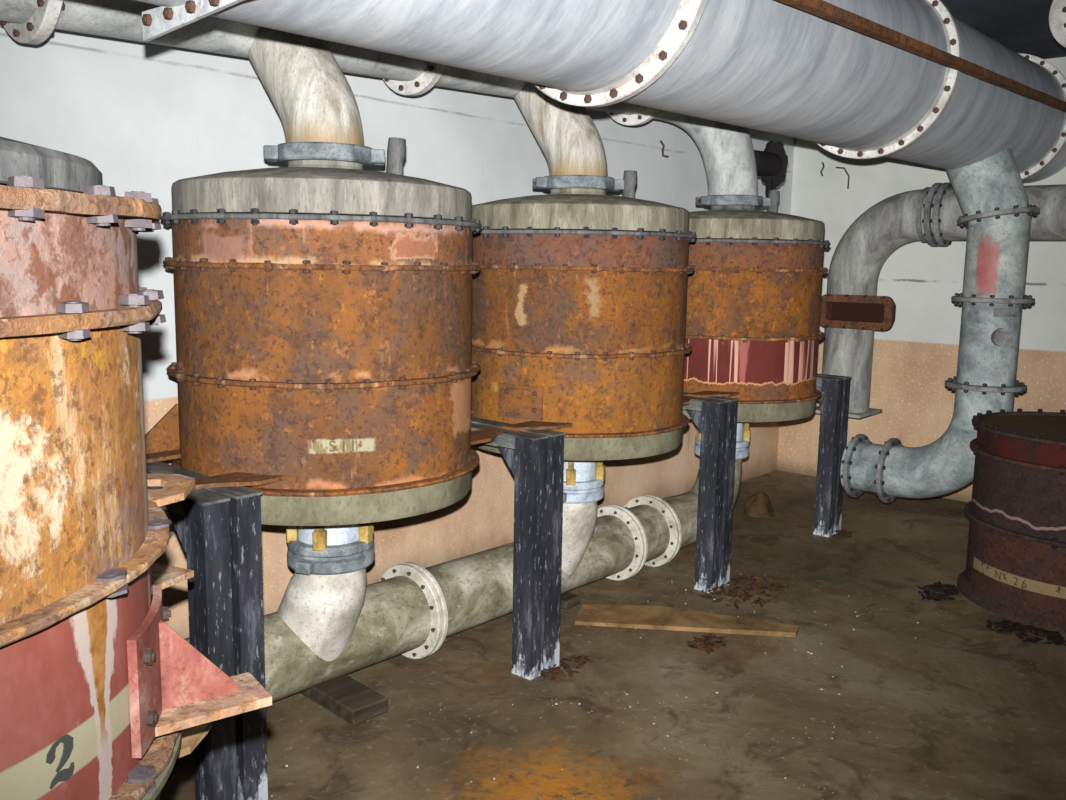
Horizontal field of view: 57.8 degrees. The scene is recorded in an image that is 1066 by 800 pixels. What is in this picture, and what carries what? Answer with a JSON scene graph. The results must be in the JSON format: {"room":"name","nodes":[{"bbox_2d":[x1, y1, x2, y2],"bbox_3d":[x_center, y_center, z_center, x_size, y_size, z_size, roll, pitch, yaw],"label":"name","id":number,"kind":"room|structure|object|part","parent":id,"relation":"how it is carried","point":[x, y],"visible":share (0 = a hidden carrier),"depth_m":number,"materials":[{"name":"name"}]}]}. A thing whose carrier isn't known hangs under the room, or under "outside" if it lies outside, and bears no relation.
{"room":"bunker filter room","nodes":[
{"label":"bunker filter room","id":0,"kind":"room"},
{"bbox_2d":[0,0,757,195],"bbox_3d":[-1.095,-1.208,3.056,0.644,0.796,6.589,8,11,40],"label":"pipe","id":1,"kind":"object","parent":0,"point":[303,77],"visible":0.54,"depth_m":3.25,"materials":[{"name":"grey metal"}]},
{"bbox_2d":[145,137,502,574],"bbox_3d":[-0.716,-0.157,3.379,1.067,1.497,1.310,8,11,40],"label":"tank","id":2,"kind":"object","parent":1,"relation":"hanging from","point":[324,368],"visible":0.99,"depth_m":2.94,"materials":[{"name":"orange metal"}]},
{"bbox_3d":[-0.707,-0.699,3.301,0.994,0.162,0.994,8,11,40],"label":"lid","id":3,"kind":"part","parent":2,"relation":"part of","materials":[{"name":"grey paint"}]},
{"bbox_2d":[287,524,374,574],"bbox_3d":[-0.727,0.455,3.468,0.310,0.260,0.365,8,11,40],"label":"outlet","id":4,"kind":"object","parent":2,"relation":"attached to","point":[333,549],"depth_m":3.36,"materials":[{"name":"blue paint"}]},
{"bbox_2d":[471,170,696,503],"bbox_3d":[0.191,-0.292,4.417,1.067,1.497,1.310,8,11,40],"label":"tank","id":5,"kind":"object","parent":1,"relation":"hanging from","point":[579,290],"visible":0.78,"depth_m":3.97,"materials":[{"name":"orange metal"}]},
{"bbox_3d":[-0.054,0.007,4.019,0.212,0.140,0.019,5,9,28],"label":"patch plate","id":6,"kind":"part","parent":5,"relation":"part of","materials":[{"name":"brown metal"}]},
{"bbox_3d":[0.201,-0.834,4.338,0.994,0.162,0.994,8,11,40],"label":"lid","id":7,"kind":"part","parent":5,"relation":"part of","materials":[{"name":"green paint"}]},
{"bbox_2d":[563,460,603,503],"bbox_3d":[0.181,0.320,4.506,0.310,0.260,0.365,8,11,40],"label":"outlet","id":8,"kind":"object","parent":5,"relation":"attached to","point":[583,481],"depth_m":4.39,"materials":[{"name":"blue paint"}]},
{"bbox_2d":[682,190,830,459],"bbox_3d":[1.099,-0.427,5.455,1.067,1.497,1.310,8,11,40],"label":"tank","id":9,"kind":"object","parent":1,"relation":"hanging from","point":[754,288],"visible":0.61,"depth_m":5.00,"materials":[{"name":"orange metal"}]},
{"bbox_2d":[694,422,748,459],"bbox_3d":[1.089,0.185,5.543,0.310,0.260,0.365,8,11,40],"label":"outlet","id":10,"kind":"object","parent":9,"relation":"attached to","point":[742,436],"depth_m":5.47,"materials":[{"name":"blue paint"}]},
{"bbox_3d":[1.109,-0.969,5.376,0.994,0.162,0.994,8,11,40],"label":"lid","id":11,"kind":"part","parent":9,"relation":"part of","materials":[{"name":"green paint"}]},
{"bbox_2d":[754,141,787,197],"bbox_3d":[1.330,-1.301,5.504,0.283,0.351,0.151,-6,11,-40],"label":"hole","id":12,"kind":"object","parent":1,"relation":"attached to","point":[771,163],"visible":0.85,"depth_m":5.49,"materials":[{"name":"black metal"}]},
{"bbox_3d":[1.349,-1.212,5.502,0.044,0.177,0.125,2,8,9],"label":"drop arm","id":13,"kind":"part","parent":12,"relation":"part of","materials":[{"name":"black metal"}]},
{"bbox_2d":[0,24,794,638],"bbox_3d":[-1.381,-0.432,3.869,0.200,2.990,10.070,8,11,40],"label":"wall","id":14,"kind":"structure","parent":0,"point":[150,117],"depth_m":4.15,"materials":[{"name":"white paint"}]},
{"bbox_2d":[660,140,668,157],"bbox_3d":[0.827,-1.579,6.067,0.066,0.106,0.031,-3,9,-24],"label":"wire","id":15,"kind":"object","parent":14,"relation":"attached to","point":[661,142],"visible":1,"depth_m":6.05,"materials":[{"name":"grey metal"}]},
{"bbox_2d":[159,470,1065,799],"bbox_3d":[0.735,1.405,2.391,5.700,0.150,10.270,8,11,40],"label":"floor","id":16,"kind":"structure","parent":0,"point":[959,709],"depth_m":3.65,"materials":[{"name":"concrete"}]},
{"bbox_2d":[146,461,267,799],"bbox_3d":[-1.277,0.694,3.143,1.137,0.974,0.188,8,11,40],"label":"support post","id":17,"kind":"object","parent":16,"relation":"on","point":[218,529],"visible":0.73,"depth_m":2.76,"materials":[{"name":"black paint"}]},
{"bbox_2d":[299,675,387,725],"bbox_3d":[-0.713,1.099,3.601,0.384,0.058,0.162,9,12,44],"label":"wood block","id":18,"kind":"object","parent":16,"relation":"on","point":[354,702],"visible":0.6,"depth_m":3.52,"materials":[{"name":"brown wood"}]},
{"bbox_2d":[185,459,741,701],"bbox_3d":[-1.064,0.887,3.294,0.440,0.574,6.570,8,11,40],"label":"pipe","id":19,"kind":"object","parent":16,"relation":"on","point":[324,628],"visible":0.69,"depth_m":3.90,"materials":[{"name":"grey metal"}]},
{"bbox_2d":[471,417,565,679],"bbox_3d":[-0.370,0.559,4.180,1.137,0.974,0.188,8,11,40],"label":"support post","id":20,"kind":"object","parent":16,"relation":"on","point":[535,458],"visible":0.73,"depth_m":3.80,"materials":[{"name":"black paint"}]},
{"bbox_2d":[540,654,588,680],"bbox_3d":[0.135,1.079,3.926,0.153,0.024,0.294,8,11,40],"label":"flakes","id":21,"kind":"object","parent":16,"relation":"on","point":[553,675],"visible":0.98,"depth_m":3.88,"materials":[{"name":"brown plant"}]},
{"bbox_2d":[561,592,579,609],"bbox_3d":[0.100,0.960,4.713,0.265,0.043,0.124,8,11,40],"label":"wood block","id":22,"kind":"object","parent":16,"relation":"on","point":[569,600],"visible":0.42,"depth_m":4.63,"materials":[{"name":"brown wood"}]},
{"bbox_2d":[271,574,918,796],"bbox_3d":[0.544,1.125,3.766,1.391,0.002,3.039,8,11,40],"label":"chips","id":23,"kind":"object","parent":16,"relation":"on","point":[740,574],"visible":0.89,"depth_m":3.72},
{"bbox_2d":[575,604,798,637],"bbox_3d":[0.708,1.012,4.471,1.011,0.023,0.261,2,8,6],"label":"plank","id":24,"kind":"object","parent":16,"relation":"on","point":[623,616],"visible":1,"depth_m":4.41,"materials":[{"name":"brown wood"}]},
{"bbox_2d":[686,633,727,653],"bbox_3d":[0.772,1.049,4.200,0.148,0.029,0.233,8,11,40],"label":"scale","id":25,"kind":"object","parent":16,"relation":"on","point":[707,644],"visible":1,"depth_m":4.17,"materials":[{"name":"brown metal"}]},
{"bbox_2d":[682,392,738,592],"bbox_3d":[0.538,0.424,5.218,1.137,0.974,0.188,8,11,40],"label":"support post","id":26,"kind":"object","parent":16,"relation":"on","point":[715,418],"visible":0.74,"depth_m":4.83,"materials":[{"name":"black paint"}]},
{"bbox_2d":[700,575,788,608],"bbox_3d":[1.071,0.945,4.868,0.394,0.054,0.518,8,11,40],"label":"flakes","id":27,"kind":"object","parent":16,"relation":"on","point":[738,594],"visible":0.96,"depth_m":4.84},
{"bbox_2d":[744,491,773,517],"bbox_3d":[1.500,0.679,6.405,0.194,0.160,0.204,8,11,40],"label":"heap","id":28,"kind":"object","parent":16,"relation":"on","point":[758,504],"visible":1,"depth_m":6.34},
{"bbox_2d":[813,374,851,536],"bbox_3d":[1.446,0.288,6.255,1.137,0.974,0.188,8,11,40],"label":"support post","id":29,"kind":"object","parent":16,"relation":"on","point":[834,389],"visible":0.7,"depth_m":5.87,"materials":[{"name":"black paint"}]},
{"bbox_2d":[832,528,852,537],"bbox_3d":[1.905,0.817,5.938,0.130,0.024,0.206,3,9,16],"label":"flakes","id":30,"kind":"object","parent":16,"relation":"on","point":[843,532],"visible":0.99,"depth_m":5.90,"materials":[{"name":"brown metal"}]},
{"bbox_2d":[917,581,958,601],"bbox_3d":[2.064,0.965,4.906,0.201,0.040,0.330,4,9,18],"label":"scale","id":31,"kind":"object","parent":16,"relation":"on","point":[947,589],"visible":1,"depth_m":4.88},
{"bbox_2d":[814,182,1065,418],"bbox_3d":[2.880,-0.292,6.187,2.218,2.190,0.510,8,11,40],"label":"pipe","id":32,"kind":"object","parent":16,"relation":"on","point":[851,310],"visible":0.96,"depth_m":6.48,"materials":[{"name":"metal"}]},
{"bbox_3d":[2.219,0.076,6.880,0.400,0.024,0.400,8,11,40],"label":"plate","id":33,"kind":"part","parent":32,"relation":"part of","materials":[{"name":"grey metal"}]},
{"bbox_3d":[2.217,-0.598,6.527,0.500,0.225,0.200,8,11,40],"label":"inlet frame","id":34,"kind":"part","parent":32,"relation":"part of","materials":[{"name":"brown metal"}]},
{"bbox_3d":[2.213,-0.598,6.523,0.400,0.125,0.010,8,11,40],"label":"frame","id":35,"kind":"part","parent":32,"relation":"part of","materials":[{"name":"brown metal"}]},
{"bbox_3d":[2.387,-0.660,6.637,0.748,1.533,0.336,8,11,40],"label":"leg","id":36,"kind":"part","parent":32,"relation":"part of","materials":[{"name":"grey metal"}]},
{"bbox_3d":[3.207,-0.237,5.975,1.438,2.153,0.336,8,11,40],"label":"leg","id":37,"kind":"part","parent":32,"relation":"part of","materials":[{"name":"grey metal"}]},
{"bbox_2d":[957,408,1065,632],"bbox_3d":[2.725,0.563,4.792,1.070,0.897,1.072,8,11,40],"label":"drum","id":38,"kind":"object","parent":16,"relation":"on","point":[1015,570],"visible":1,"depth_m":4.57,"materials":[{"name":"red metal"}]},
{"bbox_3d":[2.732,0.153,4.732,0.992,0.003,0.992,8,11,40],"label":"plate","id":39,"kind":"part","parent":38,"relation":"part of","materials":[{"name":"brown metal"}]},
{"bbox_2d":[986,619,1065,645],"bbox_3d":[2.238,1.043,4.378,0.349,0.039,0.242,8,11,40],"label":"flakes","id":40,"kind":"object","parent":16,"relation":"on","point":[1054,636],"visible":1,"depth_m":4.36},
{"bbox_3d":[-1.030,1.025,1.321,0.800,0.850,0.800,8,11,40],"label":"stand","id":41,"kind":"object","parent":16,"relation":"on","visible":0},
{"bbox_2d":[0,137,271,799],"bbox_3d":[-0.966,0.122,1.247,1.067,0.960,1.383,8,11,40],"label":"tank","id":42,"kind":"object","parent":41,"relation":"on","point":[101,699],"visible":1,"depth_m":1.11,"materials":[{"name":"orange metal"}]},
{"bbox_3d":[-1.008,-0.298,1.128,0.980,0.095,0.980,8,11,40],"label":"lid","id":43,"kind":"part","parent":42,"relation":"part of","materials":[{"name":"grey paint"}]},
{"bbox_3d":[-0.803,0.368,1.835,0.115,0.013,0.324,4,9,23],"label":"foot plate","id":44,"kind":"part","parent":42,"relation":"part of","materials":[{"name":"brown metal"}]},
{"bbox_3d":[-0.478,0.438,1.392,0.179,0.013,0.100,-5,10,-37],"label":"foot plate","id":45,"kind":"part","parent":42,"relation":"part of","materials":[{"name":"orange metal"}]},
{"bbox_2d":[777,57,1065,501],"bbox_3d":[4.061,-0.639,5.936,5.700,2.990,0.200,8,11,40],"label":"wall","id":46,"kind":"structure","parent":0,"point":[912,361],"depth_m":6.96,"materials":[{"name":"white paint"}]},
{"bbox_2d":[836,167,849,188],"bbox_3d":[2.304,-1.656,7.186,0.025,0.168,0.119,-7,11,-43],"label":"wire","id":47,"kind":"object","parent":46,"relation":"attached to","point":[836,167],"visible":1,"depth_m":7.15,"materials":[{"name":"grey metal"}]},
{"bbox_2d":[777,0,1065,111],"bbox_3d":[1.804,-1.392,4.028,0.040,0.201,5.470,8,11,40],"label":"bar","id":48,"kind":"object","parent":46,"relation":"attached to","point":[823,9],"visible":1,"depth_m":3.55,"materials":[{"name":"brown metal"}]},
{"bbox_2d":[941,0,1065,58],"bbox_3d":[0.788,-1.702,1.940,5.700,0.150,10.270,8,11,40],"label":"ceiling","id":49,"kind":"structure","parent":0,"point":[1022,26],"depth_m":5.32,"materials":[{"name":"paint"}]},
{"bbox_2d":[142,0,243,41],"bbox_3d":[-0.520,-1.159,1.724,0.740,0.902,0.058,8,11,40],"label":"bracket","id":50,"kind":"object","parent":49,"relation":"hanging from","point":[157,22],"visible":1,"depth_m":1.92,"materials":[{"name":"white metal"}]},
{"bbox_2d":[134,0,1065,183],"bbox_3d":[0.418,-1.318,3.110,0.778,0.850,8.672,8,11,40],"label":"duct","id":51,"kind":"object","parent":50,"relation":"hanging from","point":[771,66],"visible":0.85,"depth_m":3.10,"materials":[{"name":"metal"}]},
{"bbox_2d":[840,149,1039,502],"bbox_3d":[2.374,-0.432,5.610,0.961,2.196,0.426,8,11,40],"label":"pipe","id":52,"kind":"object","parent":51,"relation":"attached to","point":[991,194],"visible":0.99,"depth_m":5.34,"materials":[{"name":"metal"}]},
{"bbox_3d":[2.584,-0.477,5.269,0.135,0.044,0.008,0,8,-5],"label":"name plate","id":53,"kind":"part","parent":52,"relation":"part of","materials":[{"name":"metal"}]},
{"bbox_2d":[1049,0,1065,47],"bbox_3d":[3.189,-1.888,5.138,0.370,0.370,1.898,8,11,40],"label":"duct","id":54,"kind":"object","parent":49,"relation":"attached to","point":[1057,13],"visible":1,"depth_m":4.53,"materials":[{"name":"metal"}]}
]}

